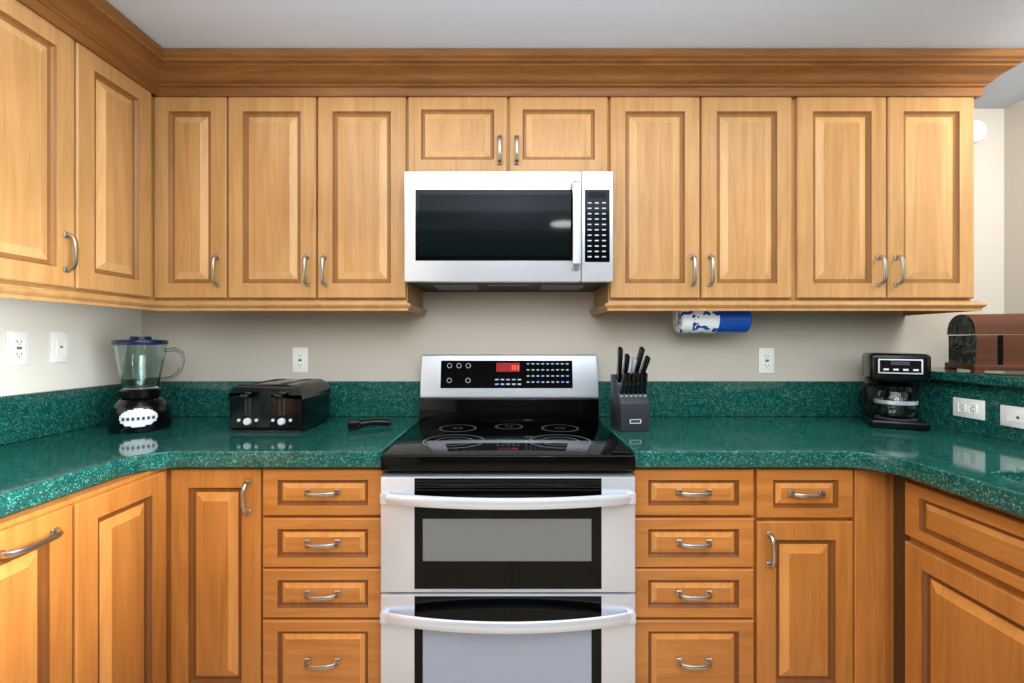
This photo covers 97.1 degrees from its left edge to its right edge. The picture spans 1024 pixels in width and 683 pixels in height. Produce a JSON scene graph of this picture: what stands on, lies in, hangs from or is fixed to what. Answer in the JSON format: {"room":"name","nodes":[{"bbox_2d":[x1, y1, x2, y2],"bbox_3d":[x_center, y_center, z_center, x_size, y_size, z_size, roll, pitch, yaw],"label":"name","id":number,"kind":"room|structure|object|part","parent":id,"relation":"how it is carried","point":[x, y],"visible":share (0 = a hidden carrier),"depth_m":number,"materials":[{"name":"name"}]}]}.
{"room":"kitchen","nodes":[
{"label":"kitchen","id":0,"kind":"room"},
{"bbox_2d":[0,297,141,395],"bbox_3d":[-1.720,0.100,-0.060,0.100,2.300,4.200,0,0,0],"label":"wall","id":1,"kind":"structure","parent":0,"point":[94,330],"depth_m":1.69,"materials":[{"name":"beige paint"}]},
{"bbox_2d":[6,331,28,364],"bbox_3d":[-1.665,0.022,1.525,0.008,0.114,0.070,0,0,0],"label":"electrical outlet","id":2,"kind":"object","parent":1,"relation":"attached to","point":[17,347],"visible":1,"depth_m":1.52,"materials":[{"name":"white plastic"}]},
{"bbox_2d":[0,0,83,299],"bbox_3d":[-1.506,-0.542,1.229,0.322,0.785,0.335,0,0,0],"label":"upper cabinet","id":3,"kind":"object","parent":1,"relation":"attached to","point":[42,64],"depth_m":1.29,"materials":[{"name":"brown wood"}]},
{"bbox_2d":[50,331,69,362],"bbox_3d":[-1.665,0.020,1.668,0.008,0.114,0.070,0,0,0],"label":"light switch","id":4,"kind":"object","parent":1,"relation":"attached to","point":[59,346],"visible":1,"depth_m":1.66,"materials":[{"name":"white plastic"}]},
{"bbox_2d":[37,36,155,303],"bbox_3d":[-1.506,-0.542,1.566,0.322,0.785,0.339,0,0,0],"label":"upper cabinet","id":5,"kind":"object","parent":1,"relation":"attached to","point":[120,106],"depth_m":1.54,"materials":[{"name":"brown wood"}]},
{"bbox_2d":[74,0,1023,108],"bbox_3d":[0.275,-1.100,-0.060,4.090,0.100,4.400,0,0,0],"label":"ceiling","id":6,"kind":"structure","parent":0,"point":[581,23],"depth_m":1.50,"materials":[{"name":"grey paint"}]},
{"bbox_2d":[142,109,1003,380],"bbox_3d":[0.275,0.100,2.090,4.090,2.300,0.100,0,0,0],"label":"wall","id":7,"kind":"structure","parent":0,"point":[396,345],"depth_m":2.04,"materials":[{"name":"beige paint"}]},
{"bbox_2d":[144,60,263,310],"bbox_3d":[-1.221,-0.599,1.876,0.279,0.898,0.323,0,0,0],"label":"upper cabinet","id":8,"kind":"object","parent":7,"relation":"attached to","point":[192,100],"depth_m":1.71,"materials":[{"name":"brown wood"}]},
{"bbox_2d":[228,60,343,310],"bbox_3d":[-0.911,-0.599,1.876,0.340,0.898,0.323,0,0,0],"label":"upper cabinet","id":9,"kind":"object","parent":7,"relation":"attached to","point":[274,105],"depth_m":1.71,"materials":[{"name":"brown wood"}]},
{"bbox_2d":[293,347,307,372],"bbox_3d":[-0.953,0.084,2.035,0.070,0.114,0.008,0,0,0],"label":"electrical outlet","id":10,"kind":"object","parent":7,"relation":"attached to","point":[300,359],"visible":1,"depth_m":2.03,"materials":[{"name":"white plastic"}]},
{"bbox_2d":[320,60,426,311],"bbox_3d":[-0.571,-0.599,1.876,0.341,0.898,0.323,0,0,0],"label":"upper cabinet","id":11,"kind":"object","parent":7,"relation":"attached to","point":[364,103],"depth_m":1.72,"materials":[{"name":"brown wood"}]},
{"bbox_2d":[408,60,511,170],"bbox_3d":[-0.207,-0.835,1.876,0.386,0.426,0.323,0,0,0],"label":"upper cabinet","id":12,"kind":"object","parent":7,"relation":"attached to","point":[460,111],"depth_m":1.71,"materials":[{"name":"brown wood"}]},
{"bbox_2d":[404,171,612,291],"bbox_3d":[-0.012,-0.417,1.817,0.758,0.401,0.434,0,0,0],"label":"microwave","id":13,"kind":"object","parent":12,"relation":"attached to","point":[508,231],"visible":1,"depth_m":1.64,"materials":[{"name":"silver metal"}]},
{"bbox_2d":[512,60,611,171],"bbox_3d":[0.177,-0.835,1.876,0.382,0.426,0.323,0,0,0],"label":"upper cabinet","id":14,"kind":"object","parent":7,"relation":"attached to","point":[562,109],"depth_m":1.71,"materials":[{"name":"brown wood"}]},
{"bbox_2d":[590,60,707,311],"bbox_3d":[0.542,-0.599,1.876,0.349,0.898,0.323,0,0,0],"label":"upper cabinet","id":15,"kind":"object","parent":7,"relation":"attached to","point":[660,116],"depth_m":1.71,"materials":[{"name":"brown wood"}]},
{"bbox_3d":[0.258,-0.987,1.163,3.205,0.122,1.747,0,0,0],"label":"crown","id":16,"kind":"part","parent":15,"relation":"part of","materials":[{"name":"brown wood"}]},
{"bbox_2d":[673,311,751,332],"bbox_3d":[0.825,-0.092,1.870,0.308,0.114,0.112,0,0,0],"label":"paper towel holder","id":17,"kind":"object","parent":15,"relation":"attached to","point":[712,321],"visible":0.73,"depth_m":1.82,"materials":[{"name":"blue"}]},
{"bbox_2d":[684,60,799,310],"bbox_3d":[0.895,-0.599,1.876,0.357,0.898,0.323,0,0,0],"label":"upper cabinet","id":18,"kind":"object","parent":7,"relation":"attached to","point":[744,180],"depth_m":1.72,"materials":[{"name":"brown wood"}]},
{"bbox_2d":[759,348,773,372],"bbox_3d":[1.146,0.086,2.035,0.070,0.114,0.008,0,0,0],"label":"electrical outlet","id":19,"kind":"object","parent":7,"relation":"attached to","point":[766,360],"visible":1,"depth_m":2.03,"materials":[{"name":"white plastic"}]},
{"bbox_2d":[768,60,895,310],"bbox_3d":[1.249,-0.599,1.876,0.351,0.898,0.323,0,0,0],"label":"upper cabinet","id":20,"kind":"object","parent":7,"relation":"attached to","point":[848,121],"depth_m":1.71,"materials":[{"name":"brown wood"}]},
{"bbox_2d":[848,60,983,311],"bbox_3d":[1.593,-0.599,1.876,0.336,0.898,0.323,0,0,0],"label":"upper cabinet","id":21,"kind":"object","parent":7,"relation":"attached to","point":[935,99],"depth_m":1.71,"materials":[{"name":"brown wood"}]},
{"bbox_2d":[974,120,986,142],"bbox_3d":[2.070,-0.940,2.023,0.100,0.100,0.032,0,0,0],"label":"smoke detector","id":22,"kind":"object","parent":7,"relation":"attached to","point":[980,129],"visible":0.42,"depth_m":2.01,"materials":[{"name":"white plastic"}]},
{"bbox_2d":[1004,100,1023,334],"bbox_3d":[2.270,0.100,-0.060,0.100,2.300,4.200,0,0,0],"label":"wall","id":23,"kind":"structure","parent":0,"point":[1013,208],"depth_m":2.00,"materials":[{"name":"beige paint"}]},
{"bbox_3d":[0.275,1.300,-0.060,4.090,0.100,4.400,0,0,0],"label":"floor","id":24,"kind":"structure","parent":0,"visible":0},
{"bbox_2d":[0,492,87,682],"bbox_3d":[-1.367,0.819,0.921,0.598,0.860,0.369,0,0,0],"label":"base cabinet","id":25,"kind":"object","parent":24,"relation":"on","point":[44,546],"depth_m":1.04,"materials":[{"name":"brown wood"}]},
{"bbox_2d":[77,468,171,682],"bbox_3d":[-1.367,0.819,1.268,0.598,0.860,0.325,0,0,0],"label":"base cabinet","id":26,"kind":"object","parent":24,"relation":"on","point":[130,516],"depth_m":1.27,"materials":[{"name":"brown wood"}]},
{"bbox_2d":[172,468,263,682],"bbox_3d":[-0.925,0.819,1.723,0.284,0.860,0.627,0,0,0],"label":"base cabinet","id":27,"kind":"object","parent":24,"relation":"on","point":[218,513],"depth_m":1.41,"materials":[{"name":"brown wood"}]},
{"bbox_2d":[0,381,231,517],"bbox_3d":[-1.367,0.283,1.085,0.600,0.209,1.903,0,0,0],"label":"countertop","id":28,"kind":"structure","parent":27,"relation":"on","point":[54,444],"depth_m":1.46,"materials":[{"name":"green stone"}]},
{"bbox_2d":[107,336,184,432],"bbox_3d":[-1.402,0.158,1.741,0.234,0.353,0.193,0,0,-35],"label":"blender","id":29,"kind":"object","parent":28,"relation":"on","point":[141,405],"visible":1,"depth_m":1.68,"materials":[{"name":"clear glass"}]},
{"bbox_2d":[264,468,385,682],"bbox_3d":[-0.590,0.819,1.723,0.386,0.860,0.627,0,0,0],"label":"base cabinet","id":30,"kind":"object","parent":24,"relation":"on","point":[322,526],"depth_m":1.41,"materials":[{"name":"brown wood"}]},
{"bbox_2d":[156,381,420,469],"bbox_3d":[-0.748,0.283,1.694,0.698,0.209,0.687,0,0,0],"label":"countertop","id":31,"kind":"structure","parent":30,"relation":"on","point":[199,435],"depth_m":1.63,"materials":[{"name":"green stone"}]},
{"bbox_2d":[228,379,330,432],"bbox_3d":[-0.900,0.245,1.766,0.270,0.179,0.284,0,0,0],"label":"toaster","id":32,"kind":"object","parent":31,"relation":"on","point":[285,406],"visible":1,"depth_m":1.65,"materials":[{"name":"black plastic"}]},
{"bbox_2d":[348,418,391,429],"bbox_3d":[-0.551,0.318,1.756,0.164,0.034,0.048,0,0,-22],"label":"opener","id":33,"kind":"object","parent":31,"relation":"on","point":[353,424],"visible":0.98,"depth_m":1.74,"materials":[{"name":"black plastic"}]},
{"bbox_2d":[380,354,635,682],"bbox_3d":[-0.012,0.652,1.656,0.762,1.192,0.756,0,0,0],"label":"range","id":34,"kind":"object","parent":24,"relation":"on","point":[507,498],"visible":1,"depth_m":1.35,"materials":[{"name":"silver metal"}]},
{"bbox_2d":[631,468,755,682],"bbox_3d":[0.568,0.819,1.723,0.388,0.860,0.627,0,0,0],"label":"base cabinet","id":35,"kind":"object","parent":24,"relation":"on","point":[742,575],"depth_m":1.41,"materials":[{"name":"brown wood"}]},
{"bbox_2d":[756,468,927,682],"bbox_3d":[0.986,0.819,1.694,0.449,0.860,0.685,0,0,0],"label":"base cabinet","id":36,"kind":"object","parent":24,"relation":"on","point":[842,553],"depth_m":1.41,"materials":[{"name":"brown wood"}]},
{"bbox_2d":[598,381,899,475],"bbox_3d":[0.734,0.283,1.652,0.718,0.209,0.769,0,0,0],"label":"countertop","id":37,"kind":"structure","parent":36,"relation":"on","point":[693,424],"depth_m":1.72,"materials":[{"name":"green stone"}]},
{"bbox_2d":[610,346,650,431],"bbox_3d":[0.451,0.176,1.734,0.128,0.316,0.136,0,0,-6],"label":"knife block","id":38,"kind":"object","parent":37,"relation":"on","point":[629,405],"visible":1,"depth_m":1.69,"materials":[{"name":"grey"}]},
{"bbox_2d":[780,367,1023,517],"bbox_3d":[1.611,0.333,1.079,1.037,0.435,1.917,0,0,0],"label":"countertop","id":39,"kind":"structure","parent":36,"relation":"on","point":[988,471],"depth_m":1.49,"materials":[{"name":"green stone"}]},
{"bbox_2d":[858,353,930,430],"bbox_3d":[1.511,0.191,1.807,0.210,0.288,0.200,0,0,30],"label":"coffee maker","id":40,"kind":"object","parent":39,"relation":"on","point":[890,386],"visible":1,"depth_m":1.74,"materials":[{"name":"black plastic"}]},
{"bbox_2d":[953,397,984,420],"bbox_3d":[1.664,0.244,1.650,0.009,0.070,0.114,0,0,0],"label":"electrical outlet","id":41,"kind":"object","parent":39,"relation":"attached to","point":[969,408],"visible":1,"depth_m":1.64,"materials":[{"name":"white plastic"}]},
{"bbox_2d":[944,313,1023,373],"bbox_3d":[1.865,0.006,1.654,0.378,0.217,0.212,0,0,22],"label":"chest","id":42,"kind":"object","parent":39,"relation":"on","point":[977,345],"visible":1,"depth_m":1.62,"materials":[{"name":"brown wood"}]},
{"bbox_2d":[1000,405,1023,428],"bbox_3d":[1.664,0.250,1.485,0.008,0.070,0.114,0,0,0],"label":"electrical outlet","id":43,"kind":"object","parent":39,"relation":"attached to","point":[1011,416],"visible":1,"depth_m":1.50,"materials":[{"name":"white plastic"}]}
]}

